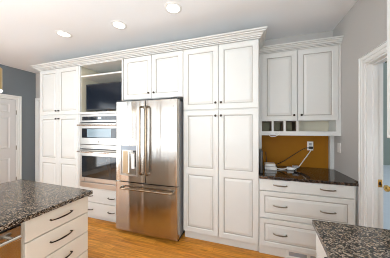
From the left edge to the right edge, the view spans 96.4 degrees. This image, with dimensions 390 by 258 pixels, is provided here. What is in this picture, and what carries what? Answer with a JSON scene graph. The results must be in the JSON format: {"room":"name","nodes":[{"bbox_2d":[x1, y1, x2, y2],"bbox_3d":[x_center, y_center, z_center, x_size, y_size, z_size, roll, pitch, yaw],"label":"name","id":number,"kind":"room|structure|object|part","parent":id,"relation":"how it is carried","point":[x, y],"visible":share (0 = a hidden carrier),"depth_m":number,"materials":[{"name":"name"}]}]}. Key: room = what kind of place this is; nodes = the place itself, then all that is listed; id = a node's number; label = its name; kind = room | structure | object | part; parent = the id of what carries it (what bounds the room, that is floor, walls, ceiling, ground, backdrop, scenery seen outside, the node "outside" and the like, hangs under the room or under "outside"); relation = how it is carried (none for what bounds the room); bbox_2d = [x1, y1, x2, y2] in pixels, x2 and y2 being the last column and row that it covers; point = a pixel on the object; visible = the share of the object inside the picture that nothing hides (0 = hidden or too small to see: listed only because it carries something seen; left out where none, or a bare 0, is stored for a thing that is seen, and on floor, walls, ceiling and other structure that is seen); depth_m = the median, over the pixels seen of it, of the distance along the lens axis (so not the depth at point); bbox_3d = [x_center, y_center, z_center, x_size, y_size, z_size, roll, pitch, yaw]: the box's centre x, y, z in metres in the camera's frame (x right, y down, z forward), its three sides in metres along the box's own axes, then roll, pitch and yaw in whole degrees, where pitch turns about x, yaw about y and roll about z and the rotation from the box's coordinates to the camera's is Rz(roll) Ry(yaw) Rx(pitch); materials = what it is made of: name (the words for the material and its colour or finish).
{"room":"kitchen","nodes":[
{"label":"kitchen","id":0,"kind":"room"},
{"bbox_2d":[0,64,35,180],"bbox_3d":[-4.661,0.062,1.366,0.100,2.732,5.751,0,0,18],"label":"wall","id":1,"kind":"structure","parent":0,"point":[17,82],"depth_m":3.91,"materials":[{"name":"grey paint"}]},
{"bbox_2d":[0,98,16,183],"bbox_3d":[-3.956,0.400,3.357,0.022,2.037,0.814,0,0,18],"label":"door","id":2,"kind":"structure","parent":1,"relation":"in","point":[8,112],"depth_m":3.61,"materials":[{"name":"white wood"}]},
{"bbox_2d":[0,93,21,179],"bbox_3d":[-3.959,0.358,3.353,0.022,2.140,0.990,0,0,18],"label":"trim","id":3,"kind":"structure","parent":1,"relation":"attached to","point":[18,99],"depth_m":3.77,"materials":[{"name":"white wood"}]},
{"bbox_2d":[0,0,356,72],"bbox_3d":[-1.827,-1.344,0.456,6.052,0.080,5.951,0,0,18],"label":"ceiling","id":4,"kind":"structure","parent":0,"point":[28,37],"depth_m":2.14,"materials":[{"name":"white paint"}]},
{"bbox_2d":[0,67,2,92],"bbox_3d":[-1.784,-0.814,1.413,0.302,0.979,0.302,0,0,18],"label":"pendant lamp","id":5,"kind":"object","parent":4,"relation":"hanging from","point":[1,90],"visible":1,"depth_m":1.50,"materials":[{"name":"beige glass"}]},
{"bbox_3d":[-1.784,-0.429,1.413,0.300,0.185,0.300,0,0,18],"label":"lamp shade","id":6,"kind":"part","parent":5,"relation":"part of","materials":[{"name":"gold glass"}]},
{"bbox_2d":[55,30,71,37],"bbox_3d":[-1.799,-1.300,2.395,0.192,0.007,0.192,0,0,18],"label":"recessed light","id":7,"kind":"object","parent":4,"relation":"in","point":[65,34],"visible":1,"depth_m":2.38,"materials":[{"name":"white"}]},
{"bbox_2d":[111,20,126,29],"bbox_3d":[-0.952,-1.300,2.186,0.192,0.007,0.192,0,0,18],"label":"recessed light","id":8,"kind":"object","parent":4,"relation":"in","point":[117,24],"visible":1,"depth_m":2.17,"materials":[{"name":"white"}]},
{"bbox_2d":[164,2,181,13],"bbox_3d":[-0.236,-1.300,1.882,0.192,0.007,0.192,0,0,18],"label":"recessed light","id":9,"kind":"object","parent":4,"relation":"in","point":[170,7],"visible":1,"depth_m":1.87,"materials":[{"name":"white"}]},
{"bbox_2d":[36,30,332,168],"bbox_3d":[-0.933,0.062,3.241,6.052,2.732,0.100,0,0,18],"label":"wall","id":10,"kind":"structure","parent":0,"point":[325,34],"depth_m":2.45,"materials":[{"name":"grey paint"}]},
{"bbox_2d":[35,98,39,181],"bbox_3d":[-3.276,0.354,3.929,0.930,2.147,0.022,0,0,18],"label":"trim","id":11,"kind":"structure","parent":10,"relation":"attached to","point":[37,100],"depth_m":4.05,"materials":[{"name":"white wood"}]},
{"bbox_2d":[39,102,39,181],"bbox_3d":[-3.274,0.400,3.934,0.730,2.037,0.011,0,0,18],"label":"door","id":12,"kind":"structure","parent":10,"relation":"in","point":[39,102],"depth_m":4.03,"materials":[{"name":"white wood"}]},
{"bbox_2d":[124,50,182,101],"bbox_3d":[-0.509,-0.760,2.691,0.938,0.684,0.670,0,0,18],"label":"upper cabinet","id":13,"kind":"object","parent":10,"relation":"attached to","point":[159,76],"visible":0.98,"depth_m":2.39,"materials":[{"name":"white wood"}]},
{"bbox_3d":[-0.816,-0.722,2.478,0.461,0.596,0.020,0,0,18],"label":"door","id":14,"kind":"part","parent":13,"relation":"part of","materials":[{"name":"white wood"}]},
{"bbox_3d":[-0.374,-0.722,2.336,0.456,0.596,0.020,0,0,18],"label":"door","id":15,"kind":"part","parent":13,"relation":"part of","materials":[{"name":"white wood"}]},
{"bbox_2d":[262,135,327,168],"bbox_3d":[1.369,0.304,2.441,0.838,0.438,0.014,0,0,18],"label":"panel","id":16,"kind":"object","parent":10,"relation":"attached to","point":[279,148],"visible":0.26,"depth_m":2.42,"materials":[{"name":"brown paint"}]},
{"bbox_2d":[307,141,312,149],"bbox_3d":[1.563,0.230,2.367,0.072,0.120,0.008,0,0,18],"label":"wall outlet","id":17,"kind":"object","parent":16,"relation":"attached to","point":[308,142],"visible":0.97,"depth_m":2.37,"materials":[{"name":"white plastic"}]},
{"bbox_2d":[259,44,340,168],"bbox_3d":[1.333,-0.280,2.324,0.938,1.605,0.257,0,0,18],"label":"upper cabinet","id":18,"kind":"object","parent":10,"relation":"attached to","point":[303,85],"visible":0.94,"depth_m":2.24,"materials":[{"name":"white wood"}]},
{"bbox_3d":[0.910,0.304,2.464,0.046,0.438,0.249,0,0,18],"label":"panel","id":19,"kind":"part","parent":18,"relation":"part of","materials":[{"name":"white wood"}]},
{"bbox_3d":[1.109,-0.559,2.301,0.422,0.902,0.020,0,0,18],"label":"door","id":20,"kind":"part","parent":18,"relation":"part of","materials":[{"name":"white wood"}]},
{"bbox_3d":[1.519,-0.559,2.169,0.431,0.902,0.020,0,0,18],"label":"door","id":21,"kind":"part","parent":18,"relation":"part of","materials":[{"name":"white wood"}]},
{"bbox_3d":[1.788,0.304,2.288,0.048,0.438,0.049,0,0,18],"label":"panel","id":22,"kind":"part","parent":18,"relation":"part of","materials":[{"name":"white wood"}]},
{"bbox_2d":[87,217,284,257],"bbox_3d":[-1.827,1.468,0.456,6.052,0.080,5.951,0,0,18],"label":"floor","id":23,"kind":"structure","parent":0,"point":[105,240],"depth_m":2.10,"materials":[{"name":"brown wood"}]},
{"bbox_2d":[21,196,87,257],"bbox_3d":[-1.626,0.996,0.753,0.983,0.865,1.840,0,0,18],"label":"base cabinet","id":24,"kind":"object","parent":23,"relation":"on","point":[61,232],"visible":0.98,"depth_m":1.26,"materials":[{"name":"white wood"}]},
{"bbox_2d":[0,224,21,257],"bbox_3d":[-1.408,0.987,0.856,0.675,0.842,0.604,0,0,18],"label":"dishwasher","id":25,"kind":"object","parent":24,"relation":"in","point":[10,238],"visible":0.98,"depth_m":1.00,"materials":[{"name":"silver metal"}]},
{"bbox_3d":[-1.114,0.628,0.764,0.058,0.026,0.535,0,0,18],"label":"handle","id":26,"kind":"part","parent":25,"relation":"part of","materials":[{"name":"silver metal"}]},
{"bbox_2d":[0,179,92,231],"bbox_3d":[-1.650,0.545,0.763,1.028,0.031,1.945,0,0,18],"label":"countertop","id":27,"kind":"structure","parent":24,"relation":"on","point":[21,200],"depth_m":1.33,"materials":[{"name":"stone"}]},
{"bbox_3d":[-0.963,0.784,1.270,0.036,0.014,0.159,0,0,18],"label":"pull handle","id":28,"kind":"part","parent":24,"relation":"part of","materials":[{"name":"brown metal"}]},
{"bbox_3d":[-0.963,0.631,1.270,0.036,0.014,0.159,0,0,18],"label":"pull handle","id":29,"kind":"part","parent":24,"relation":"part of","materials":[{"name":"brown metal"}]},
{"bbox_3d":[-0.988,0.949,1.284,0.020,0.152,0.434,0,0,18],"label":"drawer","id":30,"kind":"part","parent":24,"relation":"part of","materials":[{"name":"white wood"}]},
{"bbox_3d":[-0.988,1.173,1.284,0.020,0.281,0.434,0,0,18],"label":"drawer","id":31,"kind":"part","parent":24,"relation":"part of","materials":[{"name":"white wood"}]},
{"bbox_2d":[40,65,78,187],"bbox_3d":[-2.223,0.163,3.242,0.942,2.530,0.670,0,0,18],"label":"pantry cabinet","id":32,"kind":"object","parent":23,"relation":"on","point":[59,87],"visible":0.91,"depth_m":2.93,"materials":[{"name":"white wood"}]},
{"bbox_3d":[-2.531,0.542,3.029,0.452,1.541,0.020,0,0,18],"label":"door","id":33,"kind":"part","parent":32,"relation":"part of","materials":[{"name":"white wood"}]},
{"bbox_3d":[-2.531,-0.632,3.029,0.452,0.776,0.020,0,0,18],"label":"door","id":34,"kind":"part","parent":32,"relation":"part of","materials":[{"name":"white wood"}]},
{"bbox_3d":[-2.091,0.542,2.888,0.464,1.541,0.020,0,0,18],"label":"door","id":35,"kind":"part","parent":32,"relation":"part of","materials":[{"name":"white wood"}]},
{"bbox_3d":[-2.091,-0.632,2.888,0.464,0.776,0.020,0,0,18],"label":"door","id":36,"kind":"part","parent":32,"relation":"part of","materials":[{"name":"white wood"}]},
{"bbox_2d":[31,26,343,71],"bbox_3d":[-0.526,-1.059,2.671,4.686,0.092,0.726,0,0,18],"label":"crown molding","id":37,"kind":"structure","parent":32,"relation":"attached to","point":[259,33],"depth_m":2.23,"materials":[{"name":"white wood"}]},
{"bbox_2d":[79,59,123,222],"bbox_3d":[-1.365,0.163,2.962,0.853,2.530,0.677,0,0,18],"label":"tall cabinet","id":38,"kind":"object","parent":23,"relation":"on","point":[102,203],"visible":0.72,"depth_m":2.74,"materials":[{"name":"white wood"}]},
{"bbox_2d":[77,113,116,190],"bbox_3d":[-1.395,0.341,2.872,0.789,1.142,0.584,0,0,18],"label":"wall oven","id":39,"kind":"object","parent":38,"relation":"in","point":[97,131],"visible":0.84,"depth_m":2.65,"materials":[{"name":"silver metal"}]},
{"bbox_3d":[-1.474,0.350,2.623,0.745,0.025,0.062,0,0,18],"label":"handle","id":40,"kind":"part","parent":39,"relation":"part of","materials":[{"name":"silver metal"}]},
{"bbox_3d":[-1.474,-0.060,2.623,0.745,0.025,0.062,0,0,18],"label":"handle","id":41,"kind":"part","parent":39,"relation":"part of","materials":[{"name":"silver metal"}]},
{"bbox_3d":[-1.460,0.073,2.667,0.785,0.329,0.030,0,0,18],"label":"microwave door","id":42,"kind":"part","parent":39,"relation":"part of","materials":[{"name":"silver metal"}]},
{"bbox_3d":[-1.459,-0.169,2.671,0.789,0.123,0.024,0,0,18],"label":"control panel","id":43,"kind":"part","parent":39,"relation":"part of","materials":[{"name":"silver metal"}]},
{"bbox_3d":[-1.459,0.871,2.670,0.789,0.078,0.026,0,0,18],"label":"trim","id":44,"kind":"part","parent":39,"relation":"part of","materials":[{"name":"silver metal"}]},
{"bbox_3d":[-1.460,0.571,2.667,0.785,0.502,0.030,0,0,18],"label":"oven door","id":45,"kind":"part","parent":39,"relation":"part of","materials":[{"name":"black glass"}]},
{"bbox_3d":[-1.465,0.586,2.651,0.465,0.316,0.002,0,0,18],"label":"glass","id":46,"kind":"part","parent":39,"relation":"part of","materials":[{"name":"black glass"}]},
{"bbox_3d":[-1.465,0.064,2.651,0.465,0.128,0.002,0,0,18],"label":"glass","id":47,"kind":"part","parent":39,"relation":"part of","materials":[{"name":"blue"}]},
{"bbox_3d":[-1.454,1.038,2.683,0.840,0.204,0.020,0,0,18],"label":"drawer","id":48,"kind":"part","parent":38,"relation":"part of","materials":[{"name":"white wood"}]},
{"bbox_2d":[81,71,121,82],"bbox_3d":[-1.360,-0.846,2.979,0.810,0.023,0.602,0,0,18],"label":"shelf","id":49,"kind":"object","parent":38,"relation":"attached to","point":[111,76],"depth_m":2.82,"materials":[{"name":"white wood"}]},
{"bbox_3d":[-1.454,1.250,2.683,0.840,0.207,0.020,0,0,18],"label":"drawer","id":50,"kind":"part","parent":38,"relation":"part of","materials":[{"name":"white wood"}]},
{"bbox_2d":[86,81,121,111],"bbox_3d":[-1.414,-0.493,2.752,0.715,0.448,0.125,0,0,18],"label":"television","id":51,"kind":"object","parent":38,"relation":"in","point":[101,96],"visible":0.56,"depth_m":2.71,"materials":[{"name":"black plastic"}]},
{"bbox_2d":[116,97,184,240],"bbox_3d":[-0.559,0.517,2.588,0.926,1.822,0.813,0,0,18],"label":"refrigerator","id":52,"kind":"object","parent":23,"relation":"on","point":[149,133],"visible":0.99,"depth_m":2.25,"materials":[{"name":"grey metal"}]},
{"bbox_3d":[-0.863,0.167,2.376,0.476,1.078,0.076,0,0,18],"label":"door","id":53,"kind":"part","parent":52,"relation":"part of","materials":[{"name":"silver metal"}]},
{"bbox_3d":[-0.697,0.151,2.245,0.025,0.895,0.074,0,0,18],"label":"handle","id":54,"kind":"part","parent":52,"relation":"part of","materials":[{"name":"silver metal"}]},
{"bbox_3d":[-0.641,0.788,2.234,0.782,0.025,0.074,0,0,18],"label":"handle","id":55,"kind":"part","parent":52,"relation":"part of","materials":[{"name":"silver metal"}]},
{"bbox_3d":[-0.613,0.151,2.218,0.025,0.895,0.074,0,0,18],"label":"handle","id":56,"kind":"part","parent":52,"relation":"part of","materials":[{"name":"silver metal"}]},
{"bbox_3d":[-0.649,1.046,2.307,0.926,0.653,0.076,0,0,18],"label":"freezer drawer","id":57,"kind":"part","parent":52,"relation":"part of","materials":[{"name":"silver metal"}]},
{"bbox_3d":[-0.418,0.167,2.233,0.442,1.078,0.076,0,0,18],"label":"door","id":58,"kind":"part","parent":52,"relation":"part of","materials":[{"name":"silver metal"}]},
{"bbox_2d":[183,39,258,250],"bbox_3d":[0.378,0.163,2.407,0.921,2.530,0.670,0,0,18],"label":"pantry cabinet","id":59,"kind":"object","parent":23,"relation":"on","point":[221,81],"visible":1,"depth_m":2.10,"materials":[{"name":"white wood"}]},
{"bbox_3d":[0.069,0.540,2.194,0.453,1.540,0.020,0,0,18],"label":"door","id":60,"kind":"part","parent":59,"relation":"part of","materials":[{"name":"white wood"}]},
{"bbox_3d":[0.069,-0.632,2.194,0.453,0.776,0.020,0,0,18],"label":"door","id":61,"kind":"part","parent":59,"relation":"part of","materials":[{"name":"white wood"}]},
{"bbox_3d":[0.506,0.540,2.054,0.456,1.540,0.020,0,0,18],"label":"door","id":62,"kind":"part","parent":59,"relation":"part of","materials":[{"name":"white wood"}]},
{"bbox_3d":[0.506,-0.632,2.054,0.456,0.776,0.020,0,0,18],"label":"door","id":63,"kind":"part","parent":59,"relation":"part of","materials":[{"name":"white wood"}]},
{"bbox_2d":[259,178,357,257],"bbox_3d":[1.266,0.992,2.118,0.937,0.872,0.677,0,0,18],"label":"base cabinet","id":64,"kind":"object","parent":23,"relation":"on","point":[287,209],"visible":0.79,"depth_m":1.86,"materials":[{"name":"white wood"}]},
{"bbox_3d":[1.150,1.154,1.847,0.876,0.308,0.020,0,0,18],"label":"drawer","id":65,"kind":"part","parent":64,"relation":"part of","materials":[{"name":"white wood"}]},
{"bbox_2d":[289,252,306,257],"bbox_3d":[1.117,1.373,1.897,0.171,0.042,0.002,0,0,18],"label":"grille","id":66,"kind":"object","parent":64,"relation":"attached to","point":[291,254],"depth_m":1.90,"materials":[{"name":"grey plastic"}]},
{"bbox_2d":[287,250,315,257],"bbox_3d":[1.216,1.373,1.865,0.425,0.086,0.006,0,0,18],"label":"floor vent","id":67,"kind":"object","parent":64,"relation":"attached to","point":[290,254],"depth_m":1.89,"materials":[{"name":"white plastic"}]},
{"bbox_3d":[1.150,0.843,1.847,0.876,0.298,0.020,0,0,18],"label":"drawer","id":68,"kind":"part","parent":64,"relation":"part of","materials":[{"name":"white wood"}]},
{"bbox_3d":[1.150,0.623,1.847,0.876,0.126,0.020,0,0,18],"label":"drawer","id":69,"kind":"part","parent":64,"relation":"part of","materials":[{"name":"white wood"}]},
{"bbox_2d":[259,165,358,185],"bbox_3d":[1.268,0.539,2.127,0.940,0.030,0.670,0,0,18],"label":"countertop","id":70,"kind":"structure","parent":64,"relation":"on","point":[317,175],"depth_m":1.94,"materials":[{"name":"stone"}]},
{"bbox_2d":[259,149,262,172],"bbox_3d":[0.812,0.388,2.150,0.032,0.270,0.210,0,0,18],"label":"modem","id":71,"kind":"object","parent":70,"relation":"on","point":[260,150],"visible":1,"depth_m":2.05,"materials":[{"name":"black plastic"}]},
{"bbox_2d":[264,152,276,169],"bbox_3d":[0.990,0.415,2.295,0.142,0.216,0.135,0,0,18],"label":"router","id":72,"kind":"object","parent":70,"relation":"on","point":[268,165],"visible":1,"depth_m":2.24,"materials":[{"name":"white plastic"}]},
{"bbox_3d":[0.982,0.464,2.289,0.122,0.032,0.116,0,0,18],"label":"lid","id":73,"kind":"part","parent":72,"relation":"part of","materials":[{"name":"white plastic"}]},
{"bbox_2d":[286,165,298,170],"bbox_3d":[1.244,0.493,2.221,0.130,0.060,0.080,0,0,18],"label":"power adapter","id":74,"kind":"object","parent":70,"relation":"on","point":[293,167],"visible":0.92,"depth_m":2.20,"materials":[{"name":"white plastic"}]},
{"bbox_2d":[316,233,327,257],"bbox_3d":[0.712,0.996,0.013,0.703,0.865,1.860,0,0,18],"label":"base cabinet","id":75,"kind":"object","parent":23,"relation":"on","point":[320,251],"visible":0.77,"depth_m":0.94,"materials":[{"name":"white wood"}]},
{"bbox_2d":[312,220,389,257],"bbox_3d":[0.697,0.545,0.026,0.744,0.031,1.915,0,0,18],"label":"countertop","id":76,"kind":"structure","parent":75,"relation":"on","point":[338,240],"depth_m":0.83,"materials":[{"name":"stone"}]},
{"bbox_2d":[333,0,386,180],"bbox_3d":[0.998,0.062,-0.451,0.118,2.732,5.751,0,0,18],"label":"wall","id":77,"kind":"structure","parent":0,"point":[363,28],"depth_m":1.84,"materials":[{"name":"grey paint"}]},
{"bbox_2d":[337,143,340,152],"bbox_3d":[1.761,0.229,2.134,0.010,0.118,0.076,0,0,18],"label":"light switch","id":78,"kind":"object","parent":77,"relation":"attached to","point":[338,144],"visible":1,"depth_m":2.12,"materials":[{"name":"white plastic"}]},
{"bbox_2d":[358,40,386,228],"bbox_3d":[1.550,0.406,1.268,0.120,2.045,0.742,0,0,18],"label":"trim","id":79,"kind":"structure","parent":77,"relation":"attached to","point":[374,68],"depth_m":1.60,"materials":[{"name":"white wood"}]},
{"bbox_2d":[387,0,389,137],"bbox_3d":[0.873,-0.526,-0.026,0.375,1.151,1.885,0,0,18],"label":"upper cabinet","id":80,"kind":"object","parent":77,"relation":"attached to","point":[388,1],"visible":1,"depth_m":0.91,"materials":[{"name":"white wood"}]},
{"label":"outside","id":81,"kind":"structure","parent":0,"visible":0},
{"bbox_2d":[383,165,389,229],"bbox_3d":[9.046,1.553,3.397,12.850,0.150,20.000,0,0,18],"label":"door","id":82,"kind":"structure","parent":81,"point":[386,168],"depth_m":3.66,"materials":[{"name":"wood"}]},
{"bbox_2d":[383,185,389,191],"bbox_3d":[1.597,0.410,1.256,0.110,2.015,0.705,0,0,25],"label":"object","id":83,"kind":"structure","parent":82,"relation":"attached to","point":[386,188],"depth_m":1.52,"materials":[{"name":"gold metal"}]},
{"bbox_2d":[383,63,389,164],"bbox_3d":[8.365,-0.622,7.082,5.200,4.200,0.200,0,0,18],"label":"wall","id":84,"kind":"structure","parent":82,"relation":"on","point":[386,141],"depth_m":7.15,"materials":[{"name":"paint"}]}
]}

